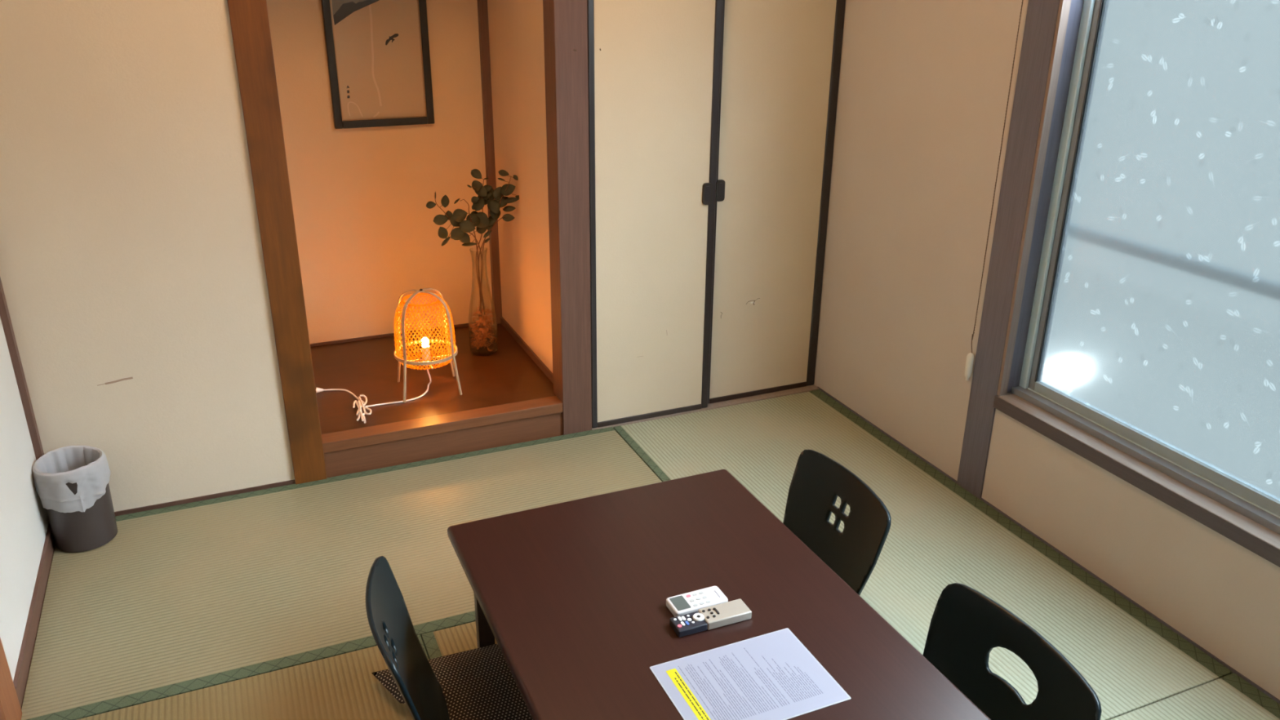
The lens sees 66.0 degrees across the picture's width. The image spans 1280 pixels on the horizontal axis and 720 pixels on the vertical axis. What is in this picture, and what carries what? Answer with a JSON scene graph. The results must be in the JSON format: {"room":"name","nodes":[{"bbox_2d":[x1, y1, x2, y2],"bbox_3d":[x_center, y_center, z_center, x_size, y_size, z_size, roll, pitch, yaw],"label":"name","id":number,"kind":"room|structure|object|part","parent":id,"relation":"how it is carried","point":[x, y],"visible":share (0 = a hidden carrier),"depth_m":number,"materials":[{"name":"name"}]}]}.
{"room":"traditional dwelling","nodes":[
{"label":"traditional dwelling","id":0,"kind":"room"},
{"bbox_2d":[0,317,48,679],"bbox_3d":[-1.088,0.041,0.931,0.150,2.440,3.655,-9,24,-22],"label":"wall","id":1,"kind":"structure","parent":0,"point":[24,520],"depth_m":2.54,"materials":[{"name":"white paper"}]},
{"bbox_2d":[0,638,22,719],"bbox_3d":[-1.372,-0.288,1.727,0.014,2.440,0.122,-9,24,-22],"label":"trim","id":2,"kind":"structure","parent":1,"relation":"attached to","point":[10,707],"depth_m":2.15,"materials":[{"name":"orange wood"}]},
{"bbox_2d":[0,277,44,459],"bbox_3d":[-1.732,-0.641,2.485,0.017,2.368,0.030,-9,24,-22],"label":"trim","id":3,"kind":"structure","parent":1,"relation":"attached to","point":[5,317],"depth_m":2.75,"materials":[{"name":"brown wood"}]},
{"bbox_2d":[13,523,55,708],"bbox_3d":[-1.580,0.633,2.591,0.009,0.067,0.865,-9,24,-22],"label":"baseboard","id":4,"kind":"structure","parent":1,"relation":"attached to","point":[21,674],"depth_m":2.50,"materials":[{"name":"brown wood"}]},
{"bbox_2d":[0,0,294,511],"bbox_3d":[-0.530,-0.822,3.050,2.994,2.440,0.101,-9,24,-22],"label":"wall","id":5,"kind":"structure","parent":0,"point":[133,276],"depth_m":2.77,"materials":[{"name":"paint"}]},
{"bbox_2d":[114,479,295,515],"bbox_3d":[-1.435,0.454,3.092,0.678,0.032,0.005,-9,24,-22],"label":"baseboard","id":6,"kind":"structure","parent":5,"relation":"attached to","point":[291,482],"depth_m":3.11,"materials":[{"name":"brown wood"}]},
{"bbox_2d":[226,0,326,484],"bbox_3d":[-1.088,-0.734,2.822,0.099,2.440,0.124,-9,24,-22],"label":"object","id":7,"kind":"structure","parent":5,"relation":"attached to","point":[249,19],"depth_m":2.90,"materials":[{"name":"orange wood"}]},
{"bbox_2d":[321,395,562,453],"bbox_3d":[-0.667,0.217,3.392,0.824,0.036,0.072,-9,24,-22],"label":"trim","id":8,"kind":"structure","parent":5,"relation":"attached to","point":[415,428],"depth_m":3.36,"materials":[{"name":"brown wood"}]},
{"bbox_2d":[324,412,562,477],"bbox_3d":[-0.667,0.285,3.417,0.824,0.110,0.046,-9,24,-22],"label":"trim","id":9,"kind":"structure","parent":5,"relation":"attached to","point":[357,460],"depth_m":3.38,"materials":[{"name":"brown wood"}]},
{"bbox_2d":[542,0,591,435],"bbox_3d":[-0.235,-0.866,3.165,0.110,2.440,0.108,-9,24,-22],"label":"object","id":10,"kind":"structure","parent":5,"relation":"attached to","point":[565,21],"depth_m":3.26,"materials":[{"name":"brown wood"}]},
{"bbox_2d":[586,0,723,428],"bbox_3d":[0.047,-0.609,3.357,0.473,1.777,0.032,-9,24,-22],"label":"door","id":11,"kind":"structure","parent":5,"relation":"in","point":[654,66],"depth_m":3.38,"materials":[{"name":"paint"}]},
{"bbox_3d":[0.035,0.204,3.692,0.425,0.019,0.026,-9,24,-22],"label":"rail","id":12,"kind":"part","parent":11,"relation":"part of","materials":[{"name":"paint"}]},
{"bbox_3d":[0.234,-0.581,3.447,0.034,0.076,0.012,-9,24,-22],"label":"handle","id":13,"kind":"part","parent":11,"relation":"part of","materials":[{"name":"black metal"}]},
{"bbox_2d":[591,384,818,430],"bbox_3d":[0.254,0.177,3.818,0.973,0.023,0.102,-9,24,-22],"label":"trim","id":14,"kind":"structure","parent":5,"relation":"attached to","point":[810,388],"depth_m":3.83,"materials":[{"name":"brown wood"}]},
{"bbox_2d":[707,0,845,404],"bbox_3d":[0.470,-0.688,3.558,0.519,1.777,0.032,-9,24,-22],"label":"door","id":15,"kind":"structure","parent":5,"relation":"in","point":[780,60],"depth_m":3.59,"materials":[{"name":"paint"}]},
{"bbox_3d":[0.283,-0.601,3.497,0.034,0.076,0.012,-9,24,-22],"label":"handle","id":16,"kind":"part","parent":15,"relation":"part of","materials":[{"name":"black metal"}]},
{"bbox_3d":[0.465,0.124,3.895,0.439,0.019,0.026,-9,24,-22],"label":"rail","id":17,"kind":"part","parent":15,"relation":"part of","materials":[{"name":"paint"}]},
{"bbox_2d":[266,0,493,343],"bbox_3d":[-1.008,-1.126,3.756,1.060,2.420,0.080,-9,24,-22],"label":"wall","id":18,"kind":"structure","parent":0,"point":[367,236],"depth_m":3.90,"materials":[{"name":"paint"}]},
{"bbox_2d":[320,0,434,128],"bbox_3d":[-0.978,-1.154,3.698,0.377,0.545,0.022,-9,24,-22],"label":"framed picture","id":19,"kind":"object","parent":18,"relation":"attached to","point":[378,54],"visible":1,"depth_m":3.71,"materials":[{"name":"paper"},{"name":"clear glass"},{"name":"black painted wood"}]},
{"bbox_2d":[310,320,493,346],"bbox_3d":[-1.014,-0.109,4.122,0.828,0.010,0.008,-9,24,-22],"label":"baseboard","id":20,"kind":"structure","parent":18,"relation":"attached to","point":[463,324],"depth_m":4.07,"materials":[{"name":"brown wood"}]},
{"bbox_2d":[477,0,502,324],"bbox_3d":[-0.605,-1.224,3.839,0.032,2.295,0.030,-9,24,-22],"label":"trim","id":21,"kind":"structure","parent":18,"relation":"attached to","point":[482,11],"depth_m":3.96,"materials":[{"name":"brown wood"}]},
{"bbox_2d":[310,322,555,434],"bbox_3d":[-0.835,0.087,3.797,0.860,0.105,0.839,-9,24,-22],"label":"floor","id":22,"kind":"structure","parent":0,"point":[506,374],"depth_m":3.69,"materials":[{"name":"brown wood"}]},
{"bbox_2d":[315,288,462,423],"bbox_3d":[-0.874,-0.035,3.452,0.502,0.386,0.380,-9,24,-22],"label":"lamp","id":23,"kind":"object","parent":22,"relation":"on","point":[425,350],"visible":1,"depth_m":3.48,"materials":[{"name":"orange"}]},
{"bbox_3d":[-0.964,0.094,3.510,0.419,0.099,0.173,-1,22,-4],"label":"power cord","id":24,"kind":"part","parent":23,"relation":"part of","materials":[{"name":"white plastic"}]},
{"bbox_3d":[-0.888,0.011,3.639,0.032,0.156,0.010,10,24,23],"label":"leg","id":25,"kind":"part","parent":23,"relation":"part of","materials":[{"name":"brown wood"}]},
{"bbox_3d":[-0.832,0.074,3.486,0.010,0.156,0.032,11,25,25],"label":"leg","id":26,"kind":"part","parent":23,"relation":"part of","materials":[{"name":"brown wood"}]},
{"bbox_3d":[-0.773,-0.104,3.534,0.215,0.240,0.215,-9,24,-22],"label":"lamp shade","id":27,"kind":"part","parent":23,"relation":"part of","materials":[{"name":"wicker"}]},
{"bbox_3d":[-0.773,-0.066,3.550,0.027,0.032,0.027,-9,24,-22],"label":"bulb","id":28,"kind":"part","parent":23,"relation":"part of","materials":[{"name":"white glass"}]},
{"bbox_2d":[422,345,430,361],"bbox_3d":[-0.773,-0.019,3.569,0.028,0.066,0.028,-9,24,-22],"label":"socket","id":29,"kind":"object","parent":23,"relation":"attached to","point":[425,358],"depth_m":3.56,"materials":[{"name":"white plastic"}]},
{"bbox_3d":[-0.708,-0.008,3.690,0.010,0.156,0.032,14,26,29],"label":"leg","id":30,"kind":"part","parent":23,"relation":"part of","materials":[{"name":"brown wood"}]},
{"bbox_3d":[-0.658,0.052,3.545,0.032,0.156,0.010,10,24,21],"label":"leg","id":31,"kind":"part","parent":23,"relation":"part of","materials":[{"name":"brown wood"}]},
{"bbox_2d":[470,306,495,351],"bbox_3d":[-0.623,-0.230,3.877,0.113,0.426,0.113,-9,24,-22],"label":"potpourri","id":32,"kind":"object","parent":22,"relation":"on","point":[479,335],"visible":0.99,"depth_m":3.90,"materials":[{"name":"white"}]},
{"bbox_2d":[426,191,482,318],"bbox_3d":[-0.694,-0.386,3.754,0.206,0.527,0.045,-11,25,-27],"label":"branch","id":33,"kind":"object","parent":32,"relation":"in","point":[439,220],"visible":0.97,"depth_m":3.68,"materials":[{"name":"green plant"}]},
{"bbox_2d":[450,198,489,316],"bbox_3d":[-0.650,-0.382,3.771,0.151,0.487,0.069,-12,25,-28],"label":"branch","id":34,"kind":"object","parent":32,"relation":"in","point":[480,220],"visible":1,"depth_m":3.71,"materials":[{"name":"green plant"}]},
{"bbox_3d":[-0.638,-0.383,3.780,0.034,0.482,0.087,15,26,31],"label":"stem","id":35,"kind":"part","parent":34,"relation":"part of","materials":[{"name":"plant"}]},
{"bbox_2d":[466,168,494,315],"bbox_3d":[-0.598,-0.454,3.811,0.064,0.570,0.097,15,26,31],"label":"branch","id":36,"kind":"object","parent":32,"relation":"in","point":[485,193],"visible":0.96,"depth_m":3.73,"materials":[{"name":"green plant"}]},
{"bbox_3d":[-0.607,-0.434,3.802,0.061,0.541,0.025,-13,26,-29],"label":"stem","id":37,"kind":"part","parent":36,"relation":"part of","materials":[{"name":"plant"}]},
{"bbox_2d":[480,213,514,302],"bbox_3d":[-0.553,-0.378,3.825,0.150,0.382,0.032,-3,23,-8],"label":"branch","id":38,"kind":"object","parent":32,"relation":"in","point":[507,217],"visible":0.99,"depth_m":3.78,"materials":[{"name":"green plant"}]},
{"bbox_2d":[477,169,519,309],"bbox_3d":[-0.535,-0.454,3.800,0.186,0.560,0.042,-2,22,-7],"label":"branch","id":39,"kind":"object","parent":32,"relation":"in","point":[500,193],"visible":0.98,"depth_m":3.74,"materials":[{"name":"green plant"}]},
{"bbox_2d":[487,0,552,373],"bbox_3d":[-0.410,-1.037,3.551,0.060,2.420,0.805,-9,24,-22],"label":"wall","id":40,"kind":"structure","parent":0,"point":[516,27],"depth_m":3.67,"materials":[{"name":"paint"}]},
{"bbox_2d":[500,316,553,383],"bbox_3d":[-0.444,-0.037,3.931,0.008,0.030,0.775,-9,24,-22],"label":"baseboard","id":41,"kind":"structure","parent":40,"relation":"attached to","point":[527,349],"depth_m":3.93,"materials":[{"name":"brown wood"}]},
{"bbox_2d":[813,0,1279,699],"bbox_3d":[1.492,-0.383,2.025,0.130,2.440,3.755,-9,24,-22],"label":"wall","id":42,"kind":"structure","parent":0,"point":[924,85],"depth_m":3.09,"materials":[{"name":"paint"}]},
{"bbox_2d":[817,386,956,483],"bbox_3d":[0.880,0.267,3.609,0.004,0.026,0.838,-9,24,-22],"label":"baseboard","id":43,"kind":"structure","parent":42,"relation":"attached to","point":[819,388],"depth_m":3.56,"materials":[{"name":"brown wood"}]},
{"bbox_2d":[956,0,1059,499],"bbox_3d":[1.079,-0.684,2.749,0.007,2.440,0.110,-9,24,-22],"label":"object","id":44,"kind":"structure","parent":42,"relation":"attached to","point":[1041,19],"depth_m":2.88,"materials":[{"name":"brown wood"}]},
{"bbox_2d":[980,497,1279,703],"bbox_3d":[1.629,0.927,2.013,0.004,0.026,2.707,-9,24,-22],"label":"baseboard","id":45,"kind":"structure","parent":42,"relation":"attached to","point":[1083,568],"depth_m":2.63,"materials":[{"name":"brown wood"}]},
{"bbox_2d":[992,0,1279,567],"bbox_3d":[1.520,-0.367,1.951,0.146,1.773,1.817,-9,24,-22],"label":"window","id":46,"kind":"structure","parent":42,"relation":"in","point":[1142,341],"depth_m":2.53,"materials":[{"name":"clear glass"}]},
{"bbox_3d":[1.380,-0.534,2.341,0.022,1.683,0.918,-9,24,-22],"label":"sash","id":47,"kind":"part","parent":46,"relation":"part of","materials":[{"name":"metal"}]},
{"bbox_3d":[1.451,0.444,2.255,0.012,0.040,1.817,-9,24,-22],"label":"sill","id":48,"kind":"part","parent":46,"relation":"part of","materials":[{"name":"brown wood"}]},
{"bbox_3d":[1.476,0.434,2.255,0.058,0.023,1.805,-9,24,-22],"label":"sill","id":49,"kind":"part","parent":46,"relation":"part of","materials":[{"name":"brown wood"}]},
{"bbox_3d":[1.382,-0.532,2.336,0.022,1.683,0.835,-9,24,-22],"label":"sash rail","id":50,"kind":"part","parent":46,"relation":"part of","materials":[{"name":"grey metal"}]},
{"bbox_3d":[0.216,1.002,1.911,2.994,0.060,3.905,-9,24,-22],"label":"floor","id":51,"kind":"structure","parent":0,"visible":0},
{"bbox_2d":[77,635,428,719],"bbox_3d":[-0.609,1.086,1.581,0.891,0.021,1.800,-9,24,-22],"label":"mat","id":52,"kind":"object","parent":51,"relation":"on","point":[344,686],"visible":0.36,"depth_m":2.29,"materials":[{"name":"beige wicker"}]},
{"bbox_2d":[21,426,661,719],"bbox_3d":[-0.741,0.543,2.904,1.788,0.021,0.924,-9,24,-22],"label":"mat","id":53,"kind":"object","parent":51,"relation":"on","point":[197,595],"visible":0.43,"depth_m":2.75,"materials":[{"name":"beige wicker"}]},
{"bbox_2d":[45,482,117,552],"bbox_3d":[-1.626,0.408,2.857,0.174,0.249,0.174,-9,24,-22],"label":"waste bin","id":54,"kind":"object","parent":53,"relation":"on","point":[91,529],"visible":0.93,"depth_m":2.82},
{"bbox_2d":[31,445,111,512],"bbox_3d":[-1.626,0.392,2.847,0.189,0.241,0.193,-9,24,-22],"label":"plastic bag","id":55,"kind":"object","parent":54,"relation":"in","point":[86,466],"visible":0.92,"depth_m":2.78,"materials":[{"name":"white plastic"}]},
{"bbox_2d":[421,621,497,659],"bbox_3d":[0.212,0.958,1.913,0.894,0.021,1.800,-9,24,-22],"label":"mat","id":56,"kind":"object","parent":51,"relation":"on","point":[463,637],"visible":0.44,"depth_m":2.48,"materials":[{"name":"beige wicker"}]},
{"bbox_2d":[365,555,449,719],"bbox_3d":[-0.256,0.639,2.089,0.592,0.414,0.390,-6,23,-16],"label":"chair","id":57,"kind":"object","parent":56,"relation":"on","point":[393,633],"visible":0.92,"depth_m":2.08,"materials":[{"name":"black paint"}]},
{"bbox_2d":[371,643,533,719],"bbox_3d":[-0.266,0.801,2.171,0.540,0.029,0.600,-9,24,-22],"label":"floor cushion","id":58,"kind":"object","parent":57,"relation":"on","point":[479,683],"visible":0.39,"depth_m":2.27,"materials":[{"name":"fabric"}]},
{"bbox_2d":[447,469,991,719],"bbox_3d":[0.123,0.712,2.009,0.742,0.359,1.208,-9,24,-22],"label":"table","id":59,"kind":"object","parent":56,"relation":"on","point":[572,595],"visible":0.88,"depth_m":2.05,"materials":[{"name":"brown wood"}]},
{"bbox_3d":[-0.381,0.565,2.397,0.040,0.329,0.026,-9,24,-22],"label":"leg","id":60,"kind":"part","parent":59,"relation":"part of","materials":[{"name":"brown wood"}]},
{"bbox_2d":[666,586,728,617],"bbox_3d":[0.117,0.499,2.032,0.120,0.019,0.057,-9,24,-22],"label":"remote control","id":61,"kind":"object","parent":59,"relation":"on","point":[691,602],"visible":0.93,"depth_m":2.02,"materials":[{"name":"white plastic"}]},
{"bbox_2d":[669,598,751,637],"bbox_3d":[0.142,0.518,1.984,0.162,0.021,0.049,-9,24,-21],"label":"remote control","id":62,"kind":"object","parent":59,"relation":"on","point":[736,611],"visible":1,"depth_m":1.97,"materials":[{"name":"white plastic"}]},
{"bbox_2d":[649,627,851,719],"bbox_3d":[0.200,0.595,1.821,0.303,0.002,0.220,-9,24,-22],"label":"sheet","id":63,"kind":"object","parent":59,"relation":"on","point":[771,676],"visible":1,"depth_m":1.82,"materials":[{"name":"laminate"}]},
{"bbox_2d":[782,449,891,595],"bbox_3d":[0.259,0.514,2.407,0.589,0.414,0.389,-8,24,-21],"label":"chair","id":64,"kind":"object","parent":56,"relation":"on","point":[818,480],"visible":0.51,"depth_m":2.46,"materials":[{"name":"black paint"}]},
{"bbox_2d":[613,389,1231,719],"bbox_3d":[0.672,0.511,3.014,0.888,0.021,1.825,-9,24,-22],"label":"mat","id":65,"kind":"object","parent":51,"relation":"on","point":[940,535],"visible":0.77,"depth_m":2.89,"materials":[{"name":"beige wicker"}]},
{"bbox_2d":[922,582,1102,719],"bbox_3d":[0.504,0.743,1.906,0.589,0.375,0.431,-8,24,-21],"label":"chair","id":66,"kind":"object","parent":65,"relation":"on","point":[966,624],"visible":0.8,"depth_m":2.00,"materials":[{"name":"black paint"}]},
{"bbox_2d":[1110,672,1279,719],"bbox_3d":[1.396,1.151,1.469,0.888,0.021,1.811,-9,24,-22],"label":"mat","id":67,"kind":"object","parent":51,"relation":"on","point":[1228,697],"visible":1,"depth_m":2.29,"materials":[{"name":"beige wicker"}]},
{"bbox_3d":[0.039,-1.486,1.387,2.994,0.060,4.905,-9,24,-22],"label":"ceiling","id":68,"kind":"structure","parent":0,"visible":0},
{"bbox_2d":[964,0,1022,381],"bbox_3d":[1.041,-0.884,2.724,0.023,2.052,0.023,5,23,11],"label":"pull cord","id":69,"kind":"object","parent":68,"relation":"hanging from","point":[970,357],"visible":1,"depth_m":2.96,"materials":[{"name":"white fabric"}]}
]}

